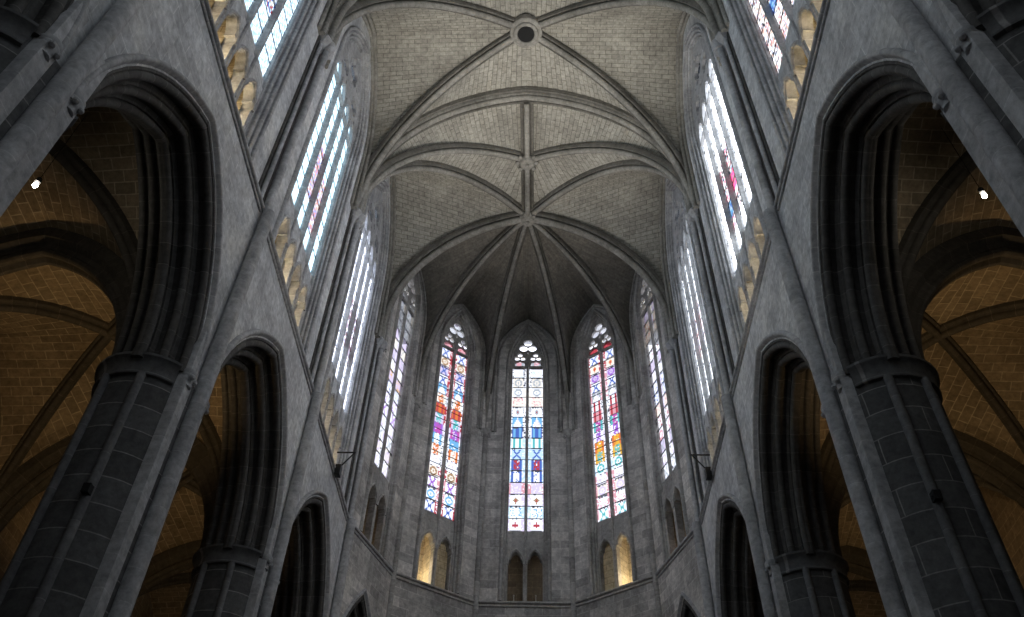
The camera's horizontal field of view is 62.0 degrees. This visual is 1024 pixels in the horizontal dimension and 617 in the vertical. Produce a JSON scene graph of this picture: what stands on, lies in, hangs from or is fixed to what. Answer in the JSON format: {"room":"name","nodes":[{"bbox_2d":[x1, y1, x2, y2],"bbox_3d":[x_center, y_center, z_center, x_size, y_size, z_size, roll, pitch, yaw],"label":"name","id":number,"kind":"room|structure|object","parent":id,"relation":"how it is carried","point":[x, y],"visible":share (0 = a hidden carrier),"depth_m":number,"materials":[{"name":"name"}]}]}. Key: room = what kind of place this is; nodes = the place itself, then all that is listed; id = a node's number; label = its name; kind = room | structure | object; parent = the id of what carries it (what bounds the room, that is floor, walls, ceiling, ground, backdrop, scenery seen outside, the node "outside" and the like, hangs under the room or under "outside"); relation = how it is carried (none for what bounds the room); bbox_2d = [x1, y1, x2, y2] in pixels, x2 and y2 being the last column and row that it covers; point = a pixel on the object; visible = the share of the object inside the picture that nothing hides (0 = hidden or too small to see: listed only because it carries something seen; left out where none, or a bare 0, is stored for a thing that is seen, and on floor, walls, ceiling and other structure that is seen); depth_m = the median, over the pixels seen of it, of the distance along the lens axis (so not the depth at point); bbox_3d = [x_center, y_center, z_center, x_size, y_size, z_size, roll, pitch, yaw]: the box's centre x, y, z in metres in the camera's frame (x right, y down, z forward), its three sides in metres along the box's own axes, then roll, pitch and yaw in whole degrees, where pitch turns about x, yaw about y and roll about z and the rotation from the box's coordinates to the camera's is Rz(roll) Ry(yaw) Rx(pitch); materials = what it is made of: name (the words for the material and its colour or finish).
{"room":"church","nodes":[
{"label":"church","id":0,"kind":"room"},
{"bbox_2d":[0,399,152,616],"bbox_3d":[-17.167,14.810,27.476,0.500,21.600,61.300,0,-46,2],"label":"wall","id":1,"kind":"structure","parent":0,"point":[13,532],"depth_m":29.18,"materials":[{"name":"stone"}]},
{"bbox_2d":[0,106,221,616],"bbox_3d":[-13.008,2.786,25.384,8.300,6.200,41.000,0,-46,2],"label":"ceiling","id":2,"kind":"structure","parent":0,"point":[37,352],"depth_m":26.91,"materials":[{"name":"stone"}]},
{"bbox_2d":[0,318,115,490],"bbox_3d":[-13.008,2.771,25.399,0.400,6.257,11.768,36,-55,-28],"label":"rib","id":3,"kind":"object","parent":2,"relation":"attached to","point":[100,342],"visible":0.48,"depth_m":28.05,"materials":[{"name":"stone"}]},
{"bbox_2d":[0,227,130,353],"bbox_3d":[-13.096,0.014,22.351,8.400,5.652,1.000,0,-46,2],"label":"arch","id":4,"kind":"object","parent":2,"relation":"attached to","point":[84,256],"visible":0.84,"depth_m":23.52,"materials":[{"name":"stone"}]},
{"bbox_2d":[49,138,137,290],"bbox_3d":[-13.170,-3.153,19.732,11.768,6.257,0.400,35,-55,-28],"label":"rib","id":5,"kind":"object","parent":2,"relation":"attached to","point":[126,240],"visible":0.51,"depth_m":22.35,"materials":[{"name":"stone"}]},
{"bbox_2d":[0,434,215,547],"bbox_3d":[-12.934,5.938,28.019,8.400,5.652,1.000,0,-46,2],"label":"arch","id":6,"kind":"object","parent":2,"relation":"attached to","point":[36,473],"visible":0.33,"depth_m":27.99,"materials":[{"name":"stone"}]},
{"bbox_2d":[0,295,221,491],"bbox_3d":[-13.008,2.771,25.399,11.768,6.257,0.400,35,-55,-28],"label":"rib","id":7,"kind":"object","parent":2,"relation":"attached to","point":[212,441],"visible":0.41,"depth_m":26.85,"materials":[{"name":"stone"}]},
{"bbox_2d":[137,572,191,597],"bbox_3d":[-12.683,14.618,36.735,11.768,6.257,0.400,35,-55,-28],"label":"rib","id":8,"kind":"object","parent":2,"relation":"attached to","point":[180,578],"visible":0.23,"depth_m":36.82,"materials":[{"name":"stone"}]},
{"bbox_2d":[138,539,271,616],"bbox_3d":[-12.771,11.861,33.687,8.400,5.652,1.000,0,-46,2],"label":"arch","id":9,"kind":"object","parent":2,"relation":"attached to","point":[168,563],"visible":0.2,"depth_m":34.82,"materials":[{"name":"stone"}]},
{"bbox_2d":[56,0,389,616],"bbox_3d":[-8.363,-6.414,23.003,1.900,44.900,41.000,0,-46,2],"label":"wall","id":10,"kind":"structure","parent":0,"point":[173,32],"depth_m":24.18,"materials":[{"name":"grey stone"}]},
{"bbox_2d":[0,0,89,60],"bbox_3d":[-8.573,-8.762,13.599,2.003,5.557,7.598,0,-46,2],"label":"arch","id":11,"kind":"object","parent":10,"relation":"attached to","point":[45,13],"visible":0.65,"depth_m":14.41,"materials":[{"name":"stone"}]},
{"bbox_2d":[70,53,222,385],"bbox_3d":[-8.411,-2.838,19.267,2.003,5.557,7.598,0,-46,2],"label":"arch","id":12,"kind":"object","parent":10,"relation":"attached to","point":[166,309],"visible":0.81,"depth_m":20.69,"materials":[{"name":"stone"}]},
{"bbox_2d":[200,0,264,211],"bbox_3d":[-7.484,-5.718,22.249,0.325,0.350,7.760,0,-46,2],"label":"trim","id":13,"kind":"structure","parent":10,"relation":"attached to","point":[205,5],"depth_m":22.41,"materials":[{"name":"stone"}]},
{"bbox_2d":[211,0,263,128],"bbox_3d":[-7.944,-7.268,23.882,0.480,4.110,4.380,0,-46,2],"label":"arcade","id":14,"kind":"object","parent":10,"relation":"attached to","point":[236,17],"visible":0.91,"depth_m":24.72,"materials":[{"name":"stone"}]},
{"bbox_2d":[204,329,287,557],"bbox_3d":[-8.249,3.085,24.934,2.003,5.557,7.598,0,-46,2],"label":"arch","id":15,"kind":"object","parent":10,"relation":"attached to","point":[246,494],"visible":0.74,"depth_m":26.45,"materials":[{"name":"stone"}]},
{"bbox_2d":[208,0,321,160],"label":"window","id":16,"kind":"structure","parent":10,"relation":"in","point":[280,28],"depth_m":27.07,"materials":[{"name":"stone"}]},
{"bbox_2d":[267,228,314,395],"bbox_3d":[-7.322,0.206,27.917,0.325,0.350,7.760,0,-46,2],"label":"trim","id":17,"kind":"structure","parent":10,"relation":"attached to","point":[270,239],"depth_m":27.71,"materials":[{"name":"stone"}]},
{"bbox_2d":[275,194,310,329],"bbox_3d":[-7.782,-1.344,29.550,0.480,4.110,4.380,0,-46,2],"label":"arcade","id":18,"kind":"object","parent":10,"relation":"attached to","point":[284,231],"visible":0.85,"depth_m":29.96,"materials":[{"name":"stone"}]},
{"bbox_2d":[273,490,330,616],"bbox_3d":[-8.086,9.009,30.602,2.003,5.557,7.598,0,-46,2],"label":"arch","id":19,"kind":"object","parent":10,"relation":"attached to","point":[300,592],"visible":0.5,"depth_m":32.28,"materials":[{"name":"stone"}]},
{"bbox_2d":[272,26,369,354],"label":"window","id":20,"kind":"structure","parent":10,"relation":"in","point":[321,182],"depth_m":34.63,"materials":[{"name":"glass"}]},
{"bbox_2d":[317,0,338,34],"bbox_3d":[-7.194,-16.318,33.320,0.376,9.750,7.440,0,-46,2],"label":"rib","id":21,"kind":"object","parent":10,"relation":"attached to","point":[330,7],"visible":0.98,"depth_m":32.92,"materials":[{"name":"stone"}]},
{"bbox_2d":[320,362,344,464],"bbox_3d":[-7.620,4.580,35.218,0.480,4.110,4.380,0,-46,2],"label":"arcade","id":22,"kind":"object","parent":10,"relation":"attached to","point":[330,413],"visible":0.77,"depth_m":35.73,"materials":[{"name":"stone"}]},
{"bbox_2d":[318,410,349,521],"bbox_3d":[-7.159,6.130,33.585,0.325,0.350,7.760,0,-46,2],"label":"trim","id":23,"kind":"structure","parent":10,"relation":"attached to","point":[320,418],"depth_m":33.42,"materials":[{"name":"stone"}]},
{"bbox_2d":[325,14,377,208],"bbox_3d":[-7.031,-10.395,38.988,0.376,9.750,7.440,0,-46,2],"label":"rib","id":24,"kind":"object","parent":10,"relation":"attached to","point":[355,197],"visible":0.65,"depth_m":41.43,"materials":[{"name":"stone"}]},
{"bbox_2d":[320,179,389,488],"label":"window","id":25,"kind":"structure","parent":10,"relation":"in","point":[350,349],"depth_m":40.48,"materials":[{"name":"glass"}]},
{"bbox_2d":[358,175,395,337],"bbox_3d":[-6.869,-4.471,44.656,0.376,9.750,7.440,0,-46,2],"label":"rib","id":26,"kind":"object","parent":10,"relation":"attached to","point":[380,318],"visible":0.39,"depth_m":47.19,"materials":[{"name":"stone"}]},
{"bbox_2d":[339,285,704,616],"bbox_3d":[0.742,6.421,45.113,17.854,30.300,8.930,0,-46,2],"label":"wall","id":27,"kind":"structure","parent":0,"point":[364,571],"depth_m":42.43,"materials":[{"name":"grey stone"}]},
{"bbox_2d":[343,588,370,616],"bbox_3d":[-7.023,13.903,34.915,1.577,5.066,4.012,-13,-48,14],"label":"arch","id":28,"kind":"object","parent":27,"relation":"attached to","point":[358,609],"visible":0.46,"depth_m":36.16,"materials":[{"name":"stone"}]},
{"bbox_2d":[364,463,388,552],"bbox_3d":[-6.461,9.209,39.614,0.480,4.110,2.160,-13,-48,14],"label":"arcade","id":29,"kind":"object","parent":27,"relation":"attached to","point":[379,492],"visible":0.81,"depth_m":39.84,"materials":[{"name":"stone"}]},
{"bbox_2d":[359,272,420,559],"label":"window","id":30,"kind":"structure","parent":27,"relation":"in","point":[387,446],"depth_m":44.41,"materials":[{"name":"stone"}]},
{"bbox_2d":[385,270,426,396],"bbox_3d":[-5.898,0.302,48.780,0.284,9.150,4.077,-13,-48,14],"label":"rib","id":31,"kind":"object","parent":27,"relation":"attached to","point":[424,318],"visible":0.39,"depth_m":48.84,"materials":[{"name":"stone"}]},
{"bbox_2d":[417,509,453,590],"bbox_3d":[-3.847,12.022,42.224,2.160,4.110,0.480,28,-52,-23],"label":"arcade","id":32,"kind":"object","parent":27,"relation":"attached to","point":[429,528],"visible":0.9,"depth_m":42.72,"materials":[{"name":"stone"}]},
{"bbox_2d":[396,572,474,605],"bbox_3d":[-3.659,13.332,40.371,4.362,0.350,0.325,28,-52,-23],"label":"trim","id":33,"kind":"structure","parent":27,"relation":"attached to","point":[398,574],"depth_m":40.28,"materials":[{"name":"stone"}]},
{"bbox_2d":[412,308,475,593],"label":"window","id":34,"kind":"structure","parent":27,"relation":"in","point":[444,488],"depth_m":46.72,"materials":[{"name":"glass"}]},
{"bbox_2d":[422,304,485,429],"bbox_3d":[-3.271,2.899,51.183,4.002,9.150,0.284,28,-52,-23],"label":"rib","id":35,"kind":"object","parent":27,"relation":"attached to","point":[456,306],"visible":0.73,"depth_m":50.48,"materials":[{"name":"stone"}]},
{"bbox_2d":[497,324,551,601],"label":"window","id":36,"kind":"structure","parent":27,"relation":"in","point":[526,476],"depth_m":47.42,"materials":[{"name":"glass"}]},
{"bbox_2d":[478,601,570,607],"bbox_3d":[0.610,14.340,41.199,4.500,0.350,0.325,0,-46,2],"label":"trim","id":37,"kind":"structure","parent":27,"relation":"attached to","point":[479,602],"depth_m":41.10,"materials":[{"name":"stone"}]},
{"bbox_2d":[506,531,543,600],"bbox_3d":[0.669,13.089,43.101,2.160,4.110,0.480,0,-46,2],"label":"arcade","id":38,"kind":"object","parent":27,"relation":"attached to","point":[534,543],"visible":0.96,"depth_m":43.72,"materials":[{"name":"stone"}]},
{"bbox_2d":[491,319,562,432],"bbox_3d":[0.956,3.897,52.003,4.140,9.150,0.284,0,-46,2],"label":"rib","id":39,"kind":"object","parent":27,"relation":"attached to","point":[541,329],"visible":0.93,"depth_m":51.54,"materials":[{"name":"stone"}]},
{"bbox_2d":[570,304,631,429],"bbox_3d":[5.129,2.914,50.928,4.002,9.150,0.284,-29,-53,26],"label":"rib","id":40,"kind":"object","parent":27,"relation":"attached to","point":[594,306],"visible":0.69,"depth_m":50.25,"materials":[{"name":"stone"}]},
{"bbox_2d":[579,309,637,595],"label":"window","id":41,"kind":"structure","parent":27,"relation":"in","point":[607,492],"depth_m":46.49,"materials":[{"name":"glass"}]},
{"bbox_2d":[575,575,652,606],"bbox_3d":[4.824,13.347,40.113,4.362,0.350,0.325,-29,-53,26],"label":"trim","id":42,"kind":"structure","parent":27,"relation":"attached to","point":[651,576],"depth_m":40.00,"materials":[{"name":"stone"}]},
{"bbox_2d":[597,511,632,592],"bbox_3d":[5.128,12.037,41.951,2.160,4.110,0.480,-29,-53,26],"label":"arcade","id":43,"kind":"object","parent":27,"relation":"attached to","point":[604,530],"visible":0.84,"depth_m":42.44,"materials":[{"name":"stone"}]},
{"bbox_2d":[629,271,668,397],"bbox_3d":[7.614,0.325,48.369,0.284,9.150,4.077,13,-47,-11],"label":"rib","id":44,"kind":"object","parent":27,"relation":"attached to","point":[631,321],"visible":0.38,"depth_m":48.50,"materials":[{"name":"stone"}]},
{"bbox_2d":[635,273,689,561],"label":"window","id":45,"kind":"structure","parent":27,"relation":"in","point":[660,422],"depth_m":44.04,"materials":[{"name":"stone"}]},
{"bbox_2d":[662,466,684,555],"bbox_3d":[7.588,9.233,39.186,0.480,4.110,2.160,13,-47,-11],"label":"arcade","id":46,"kind":"object","parent":27,"relation":"attached to","point":[671,498],"visible":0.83,"depth_m":39.40,"materials":[{"name":"stone"}]},
{"bbox_2d":[677,592,700,616],"bbox_3d":[7.847,13.929,34.462,1.577,5.066,4.012,13,-47,-11],"label":"arch","id":47,"kind":"object","parent":27,"relation":"attached to","point":[687,610],"visible":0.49,"depth_m":35.77,"materials":[{"name":"stone"}]},
{"bbox_2d":[336,0,711,283],"bbox_3d":[0.429,-16.720,33.522,15.900,10.950,41.000,0,-46,2],"label":"ceiling","id":48,"kind":"structure","parent":0,"point":[634,46],"depth_m":44.58,"materials":[{"name":"stone"}]},
{"bbox_2d":[329,0,514,33],"bbox_3d":[-3.401,-12.064,37.850,9.153,10.616,0.580,22,-49,-18],"label":"rib","id":49,"kind":"object","parent":48,"relation":"attached to","point":[358,9],"visible":0.84,"depth_m":39.73,"materials":[{"name":"stone"}]},
{"bbox_2d":[357,31,513,207],"bbox_3d":[-3.316,-9.109,40.676,8.934,10.615,0.580,-19,-50,19],"label":"rib","id":50,"kind":"object","parent":48,"relation":"attached to","point":[378,156],"visible":0.76,"depth_m":42.53,"materials":[{"name":"stone"}]},
{"bbox_2d":[366,143,523,197],"bbox_3d":[-3.239,-6.302,43.363,8.954,10.615,0.580,20,-49,-16],"label":"rib","id":51,"kind":"object","parent":48,"relation":"attached to","point":[412,155],"visible":0.75,"depth_m":44.83,"materials":[{"name":"stone"}]},
{"bbox_2d":[371,160,524,214],"bbox_3d":[-3.227,-4.854,44.714,11.245,10.566,0.580,35,-55,-28],"label":"rib","id":52,"kind":"object","parent":48,"relation":"attached to","point":[418,165],"visible":0.74,"depth_m":47.59,"materials":[{"name":"stone"}]},
{"bbox_2d":[381,211,521,337],"bbox_3d":[-3.106,-1.888,47.562,8.075,10.549,0.800,-1,-46,3],"label":"rib","id":53,"kind":"object","parent":48,"relation":"attached to","point":[435,249],"visible":0.79,"depth_m":49.06,"materials":[{"name":"stone"}]},
{"bbox_2d":[326,0,720,40],"bbox_3d":[0.511,-13.776,36.374,16.000,11.000,0.920,0,-46,2],"label":"rib","id":54,"kind":"object","parent":48,"relation":"attached to","point":[345,5],"visible":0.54,"depth_m":34.07,"materials":[{"name":"stone"}]},
{"bbox_2d":[359,86,691,211],"bbox_3d":[0.673,-7.852,42.042,16.000,11.000,0.920,0,-46,2],"label":"rib","id":55,"kind":"object","parent":48,"relation":"attached to","point":[520,94],"visible":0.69,"depth_m":44.70,"materials":[{"name":"stone"}]},
{"bbox_2d":[510,14,541,47],"bbox_3d":[0.704,-13.842,42.730,1.640,0.620,1.640,0,-46,2],"label":"keystone","id":56,"kind":"object","parent":48,"relation":"attached to","point":[525,32],"visible":1,"depth_m":42.46,"materials":[{"name":"stone"}]},
{"bbox_2d":[520,102,533,216],"bbox_3d":[0.868,-8.292,48.421,0.720,1.170,7.612,0,-46,2],"label":"rib","id":57,"kind":"object","parent":48,"relation":"attached to","point":[526,109],"visible":0.85,"depth_m":47.60,"materials":[{"name":"stone"}]},
{"bbox_2d":[534,211,671,338],"bbox_3d":[4.761,-1.875,47.322,8.075,10.549,0.800,2,-46,0],"label":"rib","id":58,"kind":"object","parent":48,"relation":"attached to","point":[608,242],"visible":0.81,"depth_m":48.76,"materials":[{"name":"stone"}]},
{"bbox_2d":[530,159,680,214],"bbox_3d":[4.718,-4.841,44.472,0.580,10.566,11.245,35,-55,-28],"label":"rib","id":59,"kind":"object","parent":48,"relation":"attached to","point":[631,164],"visible":0.7,"depth_m":47.42,"materials":[{"name":"stone"}]},
{"bbox_2d":[530,142,684,196],"bbox_3d":[4.653,-6.288,43.123,8.954,10.615,0.580,-20,-50,19],"label":"rib","id":60,"kind":"object","parent":48,"relation":"attached to","point":[654,160],"visible":0.73,"depth_m":44.56,"materials":[{"name":"stone"}]},
{"bbox_2d":[538,31,692,206],"bbox_3d":[4.576,-9.096,40.436,8.934,10.615,0.580,19,-49,-16],"label":"rib","id":61,"kind":"object","parent":48,"relation":"attached to","point":[649,124],"visible":0.8,"depth_m":42.24,"materials":[{"name":"stone"}]},
{"bbox_2d":[537,0,717,30],"bbox_3d":[4.500,-12.050,37.609,9.153,10.616,0.580,-22,-51,21],"label":"rib","id":62,"kind":"object","parent":48,"relation":"attached to","point":[691,7],"visible":0.76,"depth_m":39.86,"materials":[{"name":"stone"}]},
{"bbox_2d":[421,227,634,372],"bbox_3d":[0.902,0.875,50.045,15.799,10.500,7.881,0,-46,2],"label":"ceiling","id":63,"kind":"structure","parent":0,"point":[527,300],"depth_m":52.74,"materials":[{"name":"stone"}]},
{"bbox_2d":[417,223,522,395],"bbox_3d":[-2.299,-0.197,49.155,8.233,10.550,0.520,-30,-54,27],"label":"rib","id":64,"kind":"object","parent":63,"relation":"attached to","point":[508,231],"visible":0.85,"depth_m":51.08,"materials":[{"name":"stone"}]},
{"bbox_2d":[484,226,527,427],"bbox_3d":[-0.339,0.847,50.092,0.520,10.550,8.391,13,-47,-10],"label":"rib","id":65,"kind":"object","parent":63,"relation":"attached to","point":[522,231],"visible":0.91,"depth_m":52.01,"materials":[{"name":"stone"}]},
{"bbox_2d":[527,225,570,427],"bbox_3d":[2.143,0.851,50.016,0.520,10.550,8.391,-13,-48,14],"label":"rib","id":66,"kind":"object","parent":63,"relation":"attached to","point":[533,232],"visible":0.87,"depth_m":51.93,"materials":[{"name":"stone"}]},
{"bbox_2d":[534,224,636,396],"bbox_3d":[4.046,-0.186,48.962,8.233,10.550,0.520,29,-52,-24],"label":"rib","id":67,"kind":"object","parent":63,"relation":"attached to","point":[546,231],"visible":0.85,"depth_m":50.88,"materials":[{"name":"stone"}]},
{"bbox_2d":[665,0,959,616],"bbox_3d":[8.529,-6.385,22.488,1.900,44.900,41.000,0,-46,2],"label":"wall","id":68,"kind":"structure","parent":0,"point":[853,29],"depth_m":23.45,"materials":[{"name":"grey stone"}]},
{"bbox_2d":[659,175,690,338],"bbox_3d":[8.348,-4.445,44.192,0.376,9.750,7.440,0,-46,2],"label":"rib","id":69,"kind":"object","parent":68,"relation":"attached to","point":[673,322],"visible":0.4,"depth_m":46.70,"materials":[{"name":"stone"}]},
{"bbox_2d":[665,179,724,489],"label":"window","id":70,"kind":"structure","parent":68,"relation":"in","point":[701,364],"depth_m":40.11,"materials":[{"name":"glass"}]},
{"bbox_2d":[676,12,721,208],"bbox_3d":[8.186,-10.368,38.525,0.376,9.750,7.440,0,-46,2],"label":"rib","id":71,"kind":"object","parent":68,"relation":"attached to","point":[684,18],"visible":0.69,"depth_m":41.08,"materials":[{"name":"stone"}]},
{"bbox_2d":[699,415,725,524],"bbox_3d":[7.929,6.155,33.126,0.325,0.350,7.760,0,-46,2],"label":"trim","id":72,"kind":"structure","parent":68,"relation":"attached to","point":[723,424],"depth_m":33.05,"materials":[{"name":"stone"}]},
{"bbox_2d":[705,369,723,463],"bbox_3d":[8.493,4.607,34.727,0.480,4.110,4.380,0,-46,2],"label":"arcade","id":73,"kind":"object","parent":68,"relation":"attached to","point":[712,429],"visible":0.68,"depth_m":35.45,"materials":[{"name":"stone"}]},
{"bbox_2d":[711,0,729,31],"bbox_3d":[8.024,-16.292,32.857,0.376,9.750,7.440,0,-46,2],"label":"rib","id":74,"kind":"object","parent":68,"relation":"attached to","point":[721,15],"visible":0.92,"depth_m":32.31,"materials":[{"name":"stone"}]},
{"bbox_2d":[683,23,766,355],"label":"window","id":75,"kind":"structure","parent":68,"relation":"in","point":[727,189],"depth_m":34.28,"materials":[{"name":"glass"}]},
{"bbox_2d":[715,493,763,616],"bbox_3d":[8.662,9.038,30.092,2.003,5.557,7.598,0,-46,2],"label":"arch","id":76,"kind":"object","parent":68,"relation":"attached to","point":[739,594],"visible":0.38,"depth_m":31.81,"materials":[{"name":"stone"}]},
{"bbox_2d":[735,197,764,325],"bbox_3d":[8.331,-1.316,29.060,0.480,4.110,4.380,0,-46,2],"label":"arcade","id":77,"kind":"object","parent":68,"relation":"attached to","point":[759,239],"visible":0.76,"depth_m":29.52,"materials":[{"name":"stone"}]},
{"bbox_2d":[729,230,770,397],"bbox_3d":[7.766,0.232,27.458,0.325,0.350,7.760,0,-46,2],"label":"trim","id":78,"kind":"structure","parent":68,"relation":"attached to","point":[767,244],"depth_m":27.29,"materials":[{"name":"stone"}]},
{"bbox_2d":[727,0,817,156],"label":"window","id":79,"kind":"structure","parent":68,"relation":"in","point":[762,26],"depth_m":26.67,"materials":[{"name":"stone"}]},
{"bbox_2d":[752,330,835,572],"bbox_3d":[8.500,3.114,24.424,2.003,5.557,7.598,0,-46,2],"label":"arch","id":80,"kind":"object","parent":68,"relation":"attached to","point":[793,495],"visible":0.65,"depth_m":25.95,"materials":[{"name":"stone"}]},
{"bbox_2d":[778,0,821,121],"bbox_3d":[8.168,-7.240,23.392,0.480,4.110,4.380,0,-46,2],"label":"arcade","id":81,"kind":"object","parent":68,"relation":"attached to","point":[803,17],"visible":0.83,"depth_m":24.30,"materials":[{"name":"stone"}]},
{"bbox_2d":[773,0,830,210],"bbox_3d":[7.604,-5.692,21.790,0.325,0.350,7.760,0,-46,2],"label":"trim","id":82,"kind":"structure","parent":68,"relation":"attached to","point":[825,4],"depth_m":22.02,"materials":[{"name":"stone"}]},
{"bbox_2d":[810,48,944,388],"bbox_3d":[8.338,-2.810,18.757,2.003,5.557,7.598,0,-46,2],"label":"arch","id":83,"kind":"object","parent":68,"relation":"attached to","point":[867,314],"visible":0.81,"depth_m":20.20,"materials":[{"name":"stone"}]},
{"bbox_2d":[932,0,1002,53],"bbox_3d":[8.175,-8.733,13.089,2.003,5.557,7.598,0,-46,2],"label":"arch","id":84,"kind":"object","parent":68,"relation":"attached to","point":[969,9],"visible":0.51,"depth_m":13.91,"materials":[{"name":"stone"}]},
{"bbox_2d":[820,102,1023,616],"bbox_3d":[13.279,2.831,24.583,8.300,6.200,41.000,0,-46,2],"label":"ceiling","id":85,"kind":"structure","parent":0,"point":[996,348],"depth_m":25.64,"materials":[{"name":"stone"}]},
{"bbox_2d":[840,545,875,580],"bbox_3d":[13.517,11.906,32.887,8.400,5.652,1.000,0,-46,2],"label":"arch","id":86,"kind":"object","parent":85,"relation":"attached to","point":[858,561],"visible":0.17,"depth_m":34.27,"materials":[{"name":"stone"}]},
{"bbox_2d":[821,299,1023,499],"bbox_3d":[13.280,2.816,24.599,0.400,6.257,11.768,36,-55,-28],"label":"rib","id":87,"kind":"object","parent":85,"relation":"attached to","point":[1011,309],"visible":0.36,"depth_m":26.21,"materials":[{"name":"stone"}]},
{"bbox_2d":[826,429,1023,555],"bbox_3d":[13.354,5.983,27.219,8.400,5.652,1.000,0,-46,2],"label":"arch","id":88,"kind":"object","parent":85,"relation":"attached to","point":[995,466],"visible":0.33,"depth_m":27.45,"materials":[{"name":"stone"}]},
{"bbox_2d":[898,150,977,299],"bbox_3d":[13.117,-3.108,18.931,0.400,6.257,11.768,36,-55,-28],"label":"rib","id":89,"kind":"object","parent":85,"relation":"attached to","point":[912,240],"visible":0.35,"depth_m":21.69,"materials":[{"name":"stone"}]},
{"bbox_2d":[906,226,1023,358],"bbox_3d":[13.192,0.059,21.551,8.400,5.652,1.000,0,-46,2],"label":"arch","id":90,"kind":"object","parent":85,"relation":"attached to","point":[957,257],"visible":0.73,"depth_m":22.60,"materials":[{"name":"stone"}]},
{"bbox_2d":[922,312,1023,453],"bbox_3d":[13.280,2.816,24.599,11.768,6.257,0.400,35,-55,-28],"label":"rib","id":91,"kind":"object","parent":85,"relation":"attached to","point":[929,324],"visible":0.41,"depth_m":27.17,"materials":[{"name":"stone"}]},
{"bbox_2d":[980,487,1023,587],"bbox_3d":[17.517,14.869,26.420,0.500,21.600,61.300,0,-46,2],"label":"wall","id":92,"kind":"structure","parent":0,"point":[1007,514],"depth_m":29.73,"materials":[{"name":"stone"}]},
{"label":"floor","id":93,"kind":"structure","parent":0,"visible":0},
{"bbox_2d":[0,0,144,216],"bbox_3d":[-8.618,-6.265,16.922,3.000,35.900,3.000,0,-46,2],"label":"pier","id":94,"kind":"object","parent":93,"relation":"on","point":[37,107],"visible":1,"depth_m":13.74,"materials":[{"name":"stone"}]},
{"bbox_2d":[0,34,335,616],"bbox_3d":[-8.456,-0.341,22.590,3.000,35.900,3.000,0,-46,2],"label":"pier","id":95,"kind":"object","parent":93,"relation":"on","point":[78,554],"visible":1,"depth_m":17.60,"materials":[{"name":"stone"}]},
{"bbox_2d":[181,208,365,616],"bbox_3d":[-8.293,5.583,28.257,3.000,35.900,3.000,0,-46,2],"label":"pier","id":96,"kind":"object","parent":93,"relation":"on","point":[235,582],"visible":1,"depth_m":25.21,"materials":[{"name":"stone"}]},
{"bbox_2d":[330,336,387,616],"bbox_3d":[-8.131,11.506,33.925,3.000,35.900,3.000,0,-46,2],"label":"pier","id":97,"kind":"object","parent":93,"relation":"on","point":[380,344],"visible":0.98,"depth_m":38.09,"materials":[{"name":"stone"}]},
{"bbox_2d":[386,396,422,616],"bbox_3d":[-6.176,16.365,35.828,1.952,32.020,1.636,-33,-55,28],"label":"pier","id":98,"kind":"object","parent":93,"relation":"on","point":[418,401],"visible":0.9,"depth_m":41.89,"materials":[{"name":"stone"}]},
{"bbox_2d":[472,428,491,616],"bbox_3d":[-2.048,18.575,37.813,1.636,32.020,1.889,32,-53,-26],"label":"pier","id":99,"kind":"object","parent":93,"relation":"on","point":[485,431],"visible":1,"depth_m":44.34,"materials":[{"name":"stone"}]},
{"bbox_2d":[562,428,576,616],"bbox_3d":[3.050,18.560,37.634,1.640,32.020,1.937,-23,-51,22],"label":"pier","id":100,"kind":"object","parent":93,"relation":"on","point":[568,432],"visible":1,"depth_m":44.25,"materials":[{"name":"stone"}]},
{"bbox_2d":[631,397,661,616],"bbox_3d":[7.099,16.382,35.419,1.640,32.020,1.901,-24,-52,23],"label":"pier","id":101,"kind":"object","parent":93,"relation":"on","point":[635,403],"visible":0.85,"depth_m":41.59,"materials":[{"name":"stone"}]},
{"bbox_2d":[665,337,714,616],"bbox_3d":[8.901,11.536,33.407,3.000,35.900,3.000,0,-46,2],"label":"pier","id":102,"kind":"object","parent":93,"relation":"on","point":[672,345],"visible":0.94,"depth_m":37.69,"materials":[{"name":"stone"}]},
{"bbox_2d":[685,207,855,616],"bbox_3d":[8.739,5.612,27.739,3.000,35.900,3.000,0,-46,2],"label":"pier","id":103,"kind":"object","parent":93,"relation":"on","point":[800,584],"visible":0.99,"depth_m":24.84,"materials":[{"name":"stone"}]},
{"bbox_2d":[711,31,1023,616],"bbox_3d":[8.576,-0.312,22.071,3.000,35.900,3.000,0,-46,2],"label":"pier","id":104,"kind":"object","parent":93,"relation":"on","point":[895,441],"visible":0.99,"depth_m":17.16,"materials":[{"name":"stone"}]},
{"bbox_2d":[883,0,1023,236],"bbox_3d":[8.414,-6.235,16.403,3.000,35.900,3.000,0,-46,2],"label":"pier","id":105,"kind":"object","parent":93,"relation":"on","point":[982,101],"visible":1,"depth_m":13.07,"materials":[{"name":"stone"}]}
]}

